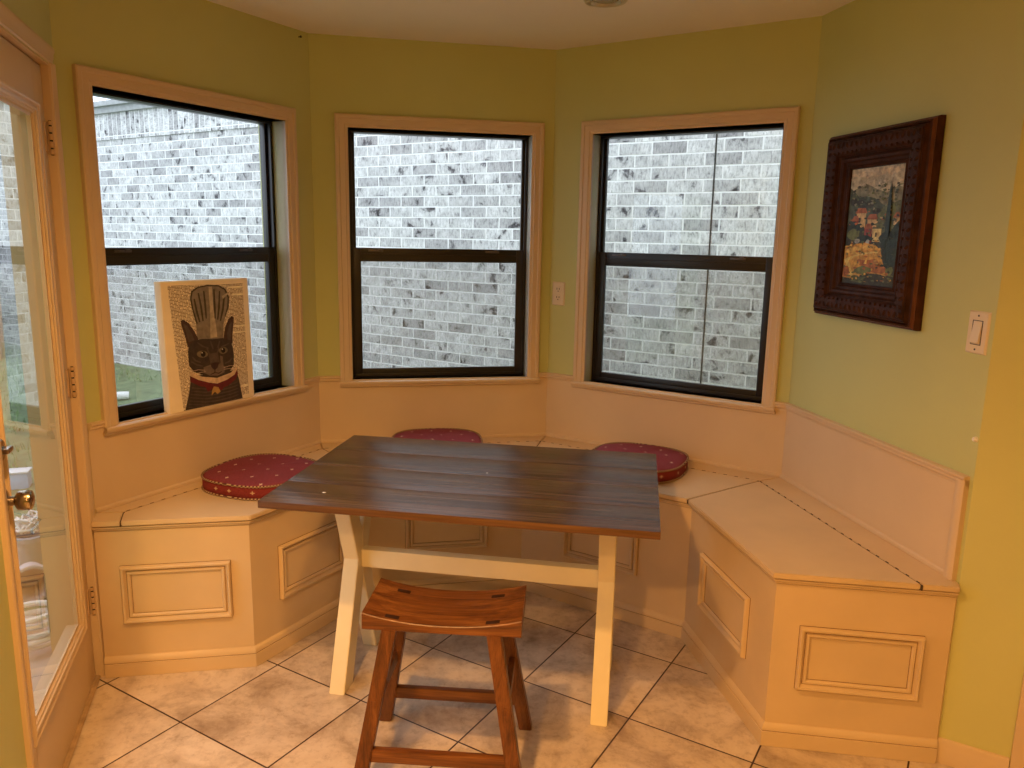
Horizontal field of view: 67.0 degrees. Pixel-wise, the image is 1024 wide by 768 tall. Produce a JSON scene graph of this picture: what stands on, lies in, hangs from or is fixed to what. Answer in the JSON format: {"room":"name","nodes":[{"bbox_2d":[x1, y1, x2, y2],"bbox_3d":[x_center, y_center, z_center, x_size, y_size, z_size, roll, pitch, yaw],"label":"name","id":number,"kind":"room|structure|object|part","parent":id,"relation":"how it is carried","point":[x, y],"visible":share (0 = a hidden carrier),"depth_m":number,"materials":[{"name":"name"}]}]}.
{"room":"dining room","nodes":[
{"label":"dining room","id":0,"kind":"room"},
{"bbox_2d":[0,0,53,767],"bbox_3d":[-1.349,-0.042,2.024,0.150,2.409,1.316,-2,11,-18],"label":"wall","id":1,"kind":"structure","parent":0,"point":[35,14],"depth_m":1.80,"materials":[{"name":"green paint"}]},
{"bbox_2d":[0,36,95,767],"bbox_3d":[-1.323,0.105,2.176,0.110,2.038,0.822,-2,11,-18],"label":"door","id":2,"kind":"structure","parent":1,"relation":"in","point":[37,435],"depth_m":2.21,"materials":[{"name":"white paint"}]},
{"bbox_3d":[-1.195,0.282,1.871,0.066,0.064,0.064,-2,11,-18],"label":"knob","id":3,"kind":"part","parent":2,"relation":"part of","materials":[{"name":"gold metal"}]},
{"bbox_3d":[-1.338,0.057,2.152,0.001,1.650,0.595,-2,11,-18],"label":"pane","id":4,"kind":"part","parent":2,"relation":"part of","materials":[{"name":"clear glass"}]},
{"bbox_2d":[0,1,104,767],"bbox_3d":[-1.375,0.085,2.144,0.163,2.112,0.902,-2,11,-18],"label":"door frame","id":5,"kind":"structure","parent":1,"relation":"attached to","point":[9,20],"depth_m":2.44,"materials":[{"name":"white paint"}]},
{"bbox_2d":[49,0,317,422],"bbox_3d":[-1.244,-0.250,3.116,0.150,2.409,1.257,7,12,29],"label":"wall","id":6,"kind":"structure","parent":0,"point":[199,44],"depth_m":2.84,"materials":[{"name":"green paint"}]},
{"bbox_2d":[72,64,307,435],"bbox_3d":[-1.236,-0.504,3.036,0.183,1.230,0.966,7,12,29],"label":"window","id":7,"kind":"structure","parent":6,"relation":"in","point":[84,77],"depth_m":2.97,"materials":[{"name":"white paint"}]},
{"bbox_3d":[-1.264,-0.773,3.003,0.018,0.573,0.826,7,12,29],"label":"sash","id":8,"kind":"part","parent":7,"relation":"part of","materials":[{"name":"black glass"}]},
{"bbox_3d":[-1.257,-0.239,3.096,0.019,0.607,0.822,7,12,29],"label":"sash","id":9,"kind":"part","parent":7,"relation":"part of","materials":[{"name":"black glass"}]},
{"bbox_2d":[154,278,253,413],"bbox_3d":[-1.202,-0.162,3.054,0.041,0.495,0.404,6,12,29],"label":"print","id":10,"kind":"object","parent":7,"relation":"on","point":[204,336],"visible":1,"depth_m":3.02,"materials":[{"name":"paper"}]},
{"bbox_3d":[-1.211,0.090,3.129,0.100,0.030,0.966,7,12,29],"label":"sill","id":11,"kind":"part","parent":7,"relation":"part of","materials":[{"name":"white paint"}]},
{"bbox_2d":[87,376,320,512],"bbox_3d":[-1.179,0.213,3.161,0.020,0.332,1.122,7,12,29],"label":"wainscot","id":12,"kind":"structure","parent":6,"relation":"attached to","point":[129,466],"depth_m":3.03,"materials":[{"name":"white paint"}]},
{"bbox_3d":[-1.176,0.069,3.133,0.020,0.040,1.122,7,12,29],"label":"chair rail","id":13,"kind":"part","parent":12,"relation":"part of","materials":[{"name":"white paint"}]},
{"bbox_2d":[308,33,555,378],"bbox_3d":[-0.377,-0.353,3.736,1.231,2.409,0.150,-1,11,-11],"label":"wall","id":14,"kind":"structure","parent":0,"point":[348,74],"depth_m":3.49,"materials":[{"name":"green paint"}]},
{"bbox_2d":[319,372,546,442],"bbox_3d":[-0.366,0.116,3.743,1.102,0.332,0.021,-1,11,-11],"label":"wainscot","id":15,"kind":"structure","parent":14,"relation":"attached to","point":[492,410],"depth_m":3.74,"materials":[{"name":"white paint"}]},
{"bbox_3d":[-0.363,-0.027,3.715,1.102,0.040,0.020,-1,11,-11],"label":"chair rail","id":16,"kind":"part","parent":15,"relation":"part of","materials":[{"name":"white paint"}]},
{"bbox_2d":[334,113,544,386],"bbox_3d":[-0.340,-0.610,3.676,0.958,1.230,0.183,-1,11,-11],"label":"window","id":17,"kind":"structure","parent":14,"relation":"in","point":[349,274],"depth_m":3.65,"materials":[{"name":"white paint"}]},
{"bbox_3d":[-0.342,-0.882,3.661,0.819,0.573,0.018,-1,11,-11],"label":"sash","id":18,"kind":"part","parent":17,"relation":"part of","materials":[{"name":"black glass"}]},
{"bbox_3d":[-0.349,-0.347,3.745,0.815,0.607,0.019,-1,11,-11],"label":"sash","id":19,"kind":"part","parent":17,"relation":"part of","materials":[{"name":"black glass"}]},
{"bbox_3d":[-0.343,-0.013,3.749,0.958,0.030,0.100,-1,11,-11],"label":"sill","id":20,"kind":"part","parent":17,"relation":"part of","materials":[{"name":"white paint"}]},
{"bbox_2d":[69,591,953,767],"bbox_3d":[0.136,1.543,0.617,7.129,0.120,7.230,1,11,0],"label":"floor","id":21,"kind":"structure","parent":0,"point":[665,711],"depth_m":2.58,"materials":[{"name":"tile"}]},
{"bbox_2d":[91,444,343,677],"bbox_3d":[-1.001,0.683,3.107,0.483,0.586,1.183,7,12,29],"label":"window bench","id":22,"kind":"object","parent":21,"relation":"on","point":[190,579],"visible":0.66,"depth_m":2.77,"materials":[{"name":"beige paint"}]},
{"bbox_3d":[-1.183,0.736,2.733,0.369,0.215,0.018,-1,11,-10],"label":"panel moulding","id":23,"kind":"part","parent":22,"relation":"part of","materials":[{"name":"beige paint"}]},
{"bbox_3d":[-0.964,0.972,2.959,1.032,0.077,0.249,-7,14,-37],"label":"baseboard","id":24,"kind":"part","parent":22,"relation":"part of","materials":[{"name":"beige paint"}]},
{"bbox_3d":[-0.965,0.410,3.030,0.399,0.018,1.050,7,12,29],"label":"lid","id":25,"kind":"part","parent":22,"relation":"part of","materials":[{"name":"beige paint"}]},
{"bbox_2d":[201,453,316,500],"bbox_3d":[-0.984,0.358,3.068,0.418,0.068,0.418,5,12,21],"label":"seat cushion","id":26,"kind":"object","parent":22,"relation":"on","point":[252,477],"visible":0.73,"depth_m":2.97,"materials":[{"name":"red fabric"}]},
{"bbox_3d":[-0.776,0.681,3.045,0.018,0.213,0.362,7,12,29],"label":"panel moulding","id":27,"kind":"part","parent":22,"relation":"part of","materials":[{"name":"beige paint"}]},
{"bbox_2d":[321,436,544,590],"bbox_3d":[-0.328,0.601,3.600,1.102,0.586,0.492,-1,11,-11],"label":"window bench","id":28,"kind":"object","parent":21,"relation":"on","point":[384,532],"visible":0.36,"depth_m":3.41,"materials":[{"name":"beige paint"}]},
{"bbox_3d":[-0.330,0.333,3.494,1.028,0.018,0.383,-1,11,-11],"label":"lid","id":29,"kind":"part","parent":28,"relation":"part of","materials":[{"name":"beige paint"}]},
{"bbox_2d":[392,428,482,442],"bbox_3d":[-0.345,0.275,3.562,0.418,0.068,0.418,0,11,-7],"label":"seat cushion","id":30,"kind":"object","parent":28,"relation":"on","point":[443,434],"visible":0.47,"depth_m":3.60,"materials":[{"name":"red fabric"}]},
{"bbox_3d":[-0.283,0.624,3.374,0.362,0.211,0.018,-1,11,-11],"label":"panel moulding","id":31,"kind":"part","parent":28,"relation":"part of","materials":[{"name":"beige paint"}]},
{"bbox_3d":[-0.296,0.894,3.428,0.684,0.077,0.012,-1,11,-11],"label":"baseboard","id":32,"kind":"part","parent":28,"relation":"part of","materials":[{"name":"beige paint"}]},
{"bbox_2d":[354,578,531,767],"bbox_3d":[-0.194,0.884,2.313,0.500,0.523,0.386,2,11,4],"label":"stool","id":33,"kind":"object","parent":21,"relation":"on","point":[395,609],"visible":1,"depth_m":2.19,"materials":[{"name":"brown wood"}]},
{"bbox_3d":[-0.393,0.926,2.198,0.163,0.476,0.053,-7,14,-37],"label":"leg","id":34,"kind":"part","parent":33,"relation":"part of","materials":[{"name":"brown wood"}]},
{"bbox_3d":[-0.372,0.875,2.465,0.053,0.476,0.163,-9,15,-43],"label":"leg","id":35,"kind":"part","parent":33,"relation":"part of","materials":[{"name":"brown wood"}]},
{"bbox_3d":[-0.189,0.653,2.269,0.450,0.053,0.230,2,11,4],"label":"seat","id":36,"kind":"part","parent":33,"relation":"part of","materials":[{"name":"brown wood"}]},
{"bbox_3d":[-0.016,0.939,2.171,0.053,0.476,0.163,-9,15,-43],"label":"leg","id":37,"kind":"part","parent":33,"relation":"part of","materials":[{"name":"brown wood"}]},
{"bbox_3d":[0.005,0.888,2.438,0.163,0.476,0.053,-7,14,-37],"label":"leg","id":38,"kind":"part","parent":33,"relation":"part of","materials":[{"name":"brown wood"}]},
{"bbox_2d":[258,435,660,726],"bbox_3d":[-0.120,0.684,2.731,1.213,0.760,0.813,3,11,9],"label":"dining table","id":39,"kind":"object","parent":21,"relation":"on","point":[610,495],"visible":0.99,"depth_m":2.63,"materials":[{"name":"brown wood"}]},
{"bbox_3d":[-0.582,0.694,2.703,0.055,0.736,0.210,3,11,9],"label":"leg","id":40,"kind":"part","parent":39,"relation":"part of","materials":[{"name":"beige paint"}]},
{"bbox_3d":[-0.547,0.655,2.907,0.055,0.736,0.210,3,11,9],"label":"leg","id":41,"kind":"part","parent":39,"relation":"part of","materials":[{"name":"beige paint"}]},
{"bbox_3d":[0.307,0.738,2.559,0.055,0.736,0.210,3,11,9],"label":"leg","id":42,"kind":"part","parent":39,"relation":"part of","materials":[{"name":"beige paint"}]},
{"bbox_3d":[0.342,0.699,2.764,0.055,0.736,0.210,3,11,9],"label":"leg","id":43,"kind":"part","parent":39,"relation":"part of","materials":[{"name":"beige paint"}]},
{"bbox_2d":[520,436,778,638],"bbox_3d":[0.512,0.650,3.424,1.159,0.586,0.514,8,13,32],"label":"window bench","id":44,"kind":"object","parent":21,"relation":"on","point":[651,574],"visible":0.47,"depth_m":3.17,"materials":[{"name":"beige paint"}]},
{"bbox_3d":[0.364,0.662,3.233,0.346,0.210,0.018,8,13,32],"label":"panel moulding","id":45,"kind":"part","parent":44,"relation":"part of","materials":[{"name":"beige paint"}]},
{"bbox_3d":[0.359,0.933,3.289,0.773,0.077,0.012,8,13,32],"label":"baseboard","id":46,"kind":"part","parent":44,"relation":"part of","materials":[{"name":"beige paint"}]},
{"bbox_2d":[592,442,688,483],"bbox_3d":[0.543,0.332,3.353,0.418,0.068,0.418,6,12,26],"label":"seat cushion","id":47,"kind":"object","parent":44,"relation":"on","point":[672,464],"visible":0.48,"depth_m":3.33,"materials":[{"name":"red fabric"}]},
{"bbox_3d":[0.475,0.379,3.333,1.051,0.018,0.400,8,13,32],"label":"lid","id":48,"kind":"part","parent":44,"relation":"part of","materials":[{"name":"beige paint"}]},
{"bbox_2d":[681,478,959,763],"bbox_3d":[0.975,0.784,2.776,0.520,0.586,1.053,-1,11,-10],"label":"window bench","id":49,"kind":"object","parent":21,"relation":"on","point":[820,633],"visible":1,"depth_m":2.40,"materials":[{"name":"beige paint"}]},
{"bbox_3d":[0.736,0.769,2.722,0.018,0.216,0.377,-1,11,-10],"label":"panel moulding","id":50,"kind":"part","parent":49,"relation":"part of","materials":[{"name":"beige paint"}]},
{"bbox_3d":[0.919,0.507,2.708,0.396,0.018,0.978,-1,11,-10],"label":"lid","id":51,"kind":"part","parent":49,"relation":"part of","materials":[{"name":"beige paint"}]},
{"bbox_3d":[0.988,1.053,2.727,0.629,0.077,0.735,1,11,0],"label":"baseboard","id":52,"kind":"part","parent":49,"relation":"part of","materials":[{"name":"beige paint"}]},
{"bbox_3d":[1.056,0.852,2.353,0.361,0.211,0.018,3,11,8],"label":"panel moulding","id":53,"kind":"part","parent":49,"relation":"part of","materials":[{"name":"beige paint"}]},
{"bbox_2d":[207,0,853,49],"bbox_3d":[0.182,-0.930,0.142,7.129,0.100,7.230,1,11,0],"label":"ceiling","id":54,"kind":"structure","parent":0,"point":[538,24],"depth_m":3.02,"materials":[{"name":"paint"}]},
{"bbox_2d":[583,0,627,7],"bbox_3d":[0.336,-1.375,2.774,0.160,0.012,0.160,1,11,0],"label":"recessed light","id":55,"kind":"object","parent":54,"relation":"in","point":[594,3],"visible":1,"depth_m":2.80,"materials":[{"name":"beige"}]},
{"bbox_2d":[548,16,821,403],"bbox_3d":[0.711,-0.292,3.526,1.285,2.409,0.150,8,13,32],"label":"wall","id":56,"kind":"structure","parent":0,"point":[772,64],"depth_m":3.28,"materials":[{"name":"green paint"}]},
{"bbox_2d":[552,282,564,305],"bbox_3d":[0.223,-0.435,3.724,0.069,0.113,0.008,8,13,32],"label":"wall outlet","id":57,"kind":"object","parent":56,"relation":"attached to","point":[558,296],"visible":1,"depth_m":3.72,"materials":[{"name":"beige plastic"}]},
{"bbox_2d":[555,286,560,292],"bbox_3d":[0.222,-0.455,3.719,0.034,0.034,0.002,8,13,32],"label":"socket","id":58,"kind":"object","parent":57,"relation":"attached to","point":[557,288],"depth_m":3.72,"materials":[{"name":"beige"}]},
{"bbox_2d":[555,294,560,300],"bbox_3d":[0.222,-0.415,3.726,0.034,0.034,0.002,8,13,32],"label":"socket","id":59,"kind":"object","parent":57,"relation":"attached to","point":[557,296],"depth_m":3.72,"materials":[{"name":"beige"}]},
{"bbox_2d":[545,372,787,477],"bbox_3d":[0.654,0.174,3.544,1.159,0.332,0.021,8,13,32],"label":"wainscot","id":60,"kind":"structure","parent":56,"relation":"attached to","point":[743,440],"depth_m":3.50,"materials":[{"name":"white paint"}]},
{"bbox_3d":[0.657,0.030,3.517,1.159,0.040,0.020,8,13,32],"label":"chair rail","id":61,"kind":"part","parent":60,"relation":"part of","materials":[{"name":"white paint"}]},
{"bbox_2d":[571,106,800,413],"bbox_3d":[0.747,-0.543,3.436,0.962,1.230,0.183,8,13,32],"label":"window","id":62,"kind":"structure","parent":56,"relation":"in","point":[775,267],"depth_m":3.41,"materials":[{"name":"white paint"}]},
{"bbox_3d":[0.713,0.052,3.515,0.962,0.030,0.100,8,13,32],"label":"sill","id":63,"kind":"part","parent":62,"relation":"part of","materials":[{"name":"white paint"}]},
{"bbox_3d":[0.752,-0.280,3.502,0.818,0.607,0.019,8,13,32],"label":"sash","id":64,"kind":"part","parent":62,"relation":"part of","materials":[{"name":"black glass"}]},
{"bbox_3d":[0.772,-0.814,3.416,0.822,0.573,0.018,8,13,32],"label":"sash","id":65,"kind":"part","parent":62,"relation":"part of","materials":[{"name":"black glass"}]},
{"bbox_2d":[789,0,1023,583],"bbox_3d":[1.313,-0.124,2.708,0.150,2.409,1.089,-1,11,-10],"label":"wall","id":66,"kind":"structure","parent":0,"point":[881,63],"depth_m":2.38,"materials":[{"name":"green paint"}]},
{"bbox_2d":[780,403,969,580],"bbox_3d":[1.225,0.336,2.756,0.020,0.332,1.010,-1,11,-10],"label":"wainscot","id":67,"kind":"structure","parent":66,"relation":"attached to","point":[915,503],"depth_m":2.62,"materials":[{"name":"white paint"}]},
{"bbox_3d":[1.228,0.192,2.728,0.020,0.040,1.010,-1,11,-10],"label":"chair rail","id":68,"kind":"part","parent":67,"relation":"part of","materials":[{"name":"white paint"}]},
{"bbox_3d":[1.311,0.428,2.287,0.020,0.310,0.038,-1,11,-10],"label":"trim","id":69,"kind":"part","parent":67,"relation":"part of","materials":[{"name":"white paint"}]},
{"bbox_2d":[813,115,945,330],"bbox_3d":[1.214,-0.537,2.636,0.056,0.648,0.566,-1,11,-10],"label":"framed painting","id":70,"kind":"object","parent":66,"relation":"attached to","point":[881,185],"visible":1,"depth_m":2.58,"materials":[{"name":"brown wood"}]},
{"bbox_3d":[1.228,-0.538,2.639,0.005,0.394,0.288,-1,11,-10],"label":"painted panel","id":71,"kind":"part","parent":70,"relation":"part of","materials":[{"name":"paint"}]},
{"bbox_2d":[972,436,977,441],"bbox_3d":[1.325,0.158,2.214,0.010,0.017,0.017,-1,11,-10],"label":"bumper cover","id":72,"kind":"object","parent":66,"relation":"attached to","point":[974,439],"visible":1,"depth_m":2.21,"materials":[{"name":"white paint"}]},
{"bbox_2d":[965,310,991,355],"bbox_3d":[1.321,-0.146,2.199,0.014,0.122,0.078,-1,11,-10],"label":"light switch","id":73,"kind":"object","parent":66,"relation":"attached to","point":[979,321],"visible":1,"depth_m":2.19,"materials":[{"name":"beige plastic"}]},
{"bbox_3d":[1.321,-0.146,2.199,0.001,0.070,0.038,-1,11,-10],"label":"rocker frame","id":74,"kind":"part","parent":73,"relation":"part of","materials":[{"name":"white plastic"}]},
{"bbox_2d":[939,116,1023,767],"bbox_3d":[2.493,0.113,1.589,2.600,2.409,0.150,7,13,30],"label":"wall","id":75,"kind":"structure","parent":0,"point":[985,673],"depth_m":2.23,"materials":[{"name":"paint"}]},
{"bbox_2d":[936,737,1009,767],"bbox_3d":[1.388,1.135,2.338,0.189,0.078,0.014,7,13,30],"label":"baseboard","id":76,"kind":"structure","parent":75,"relation":"attached to","point":[951,753],"depth_m":2.34,"materials":[{"name":"white paint"}]},
{"bbox_2d":[1009,674,1023,767],"bbox_3d":[1.511,0.158,2.080,0.058,2.100,0.026,7,13,30],"label":"trim","id":77,"kind":"structure","parent":75,"relation":"attached to","point":[1017,752],"depth_m":2.25,"materials":[{"name":"white paint"}]},
{"label":"outside","id":78,"kind":"structure","parent":0,"visible":0},
{"bbox_2d":[114,363,162,405],"bbox_3d":[-7.300,1.034,2.328,27.000,0.320,14.400,8,13,32],"label":"ground","id":79,"kind":"structure","parent":78,"point":[139,391],"depth_m":7.43,"materials":[{"name":"plant"}]},
{"bbox_2d":[117,391,128,399],"bbox_3d":[-3.737,0.107,6.871,0.636,0.077,0.108,-1,11,-9],"label":"drain pipe","id":80,"kind":"object","parent":79,"relation":"on","point":[124,394],"visible":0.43,"depth_m":6.89,"materials":[{"name":"white plastic"}]},
{"bbox_2d":[93,99,782,389],"bbox_3d":[-1.813,-1.058,6.706,13.900,2.980,0.391,8,13,32],"label":"brick wall","id":81,"kind":"structure","parent":79,"relation":"on","point":[168,177],"depth_m":5.67,"materials":[{"name":"brick"}]}
]}

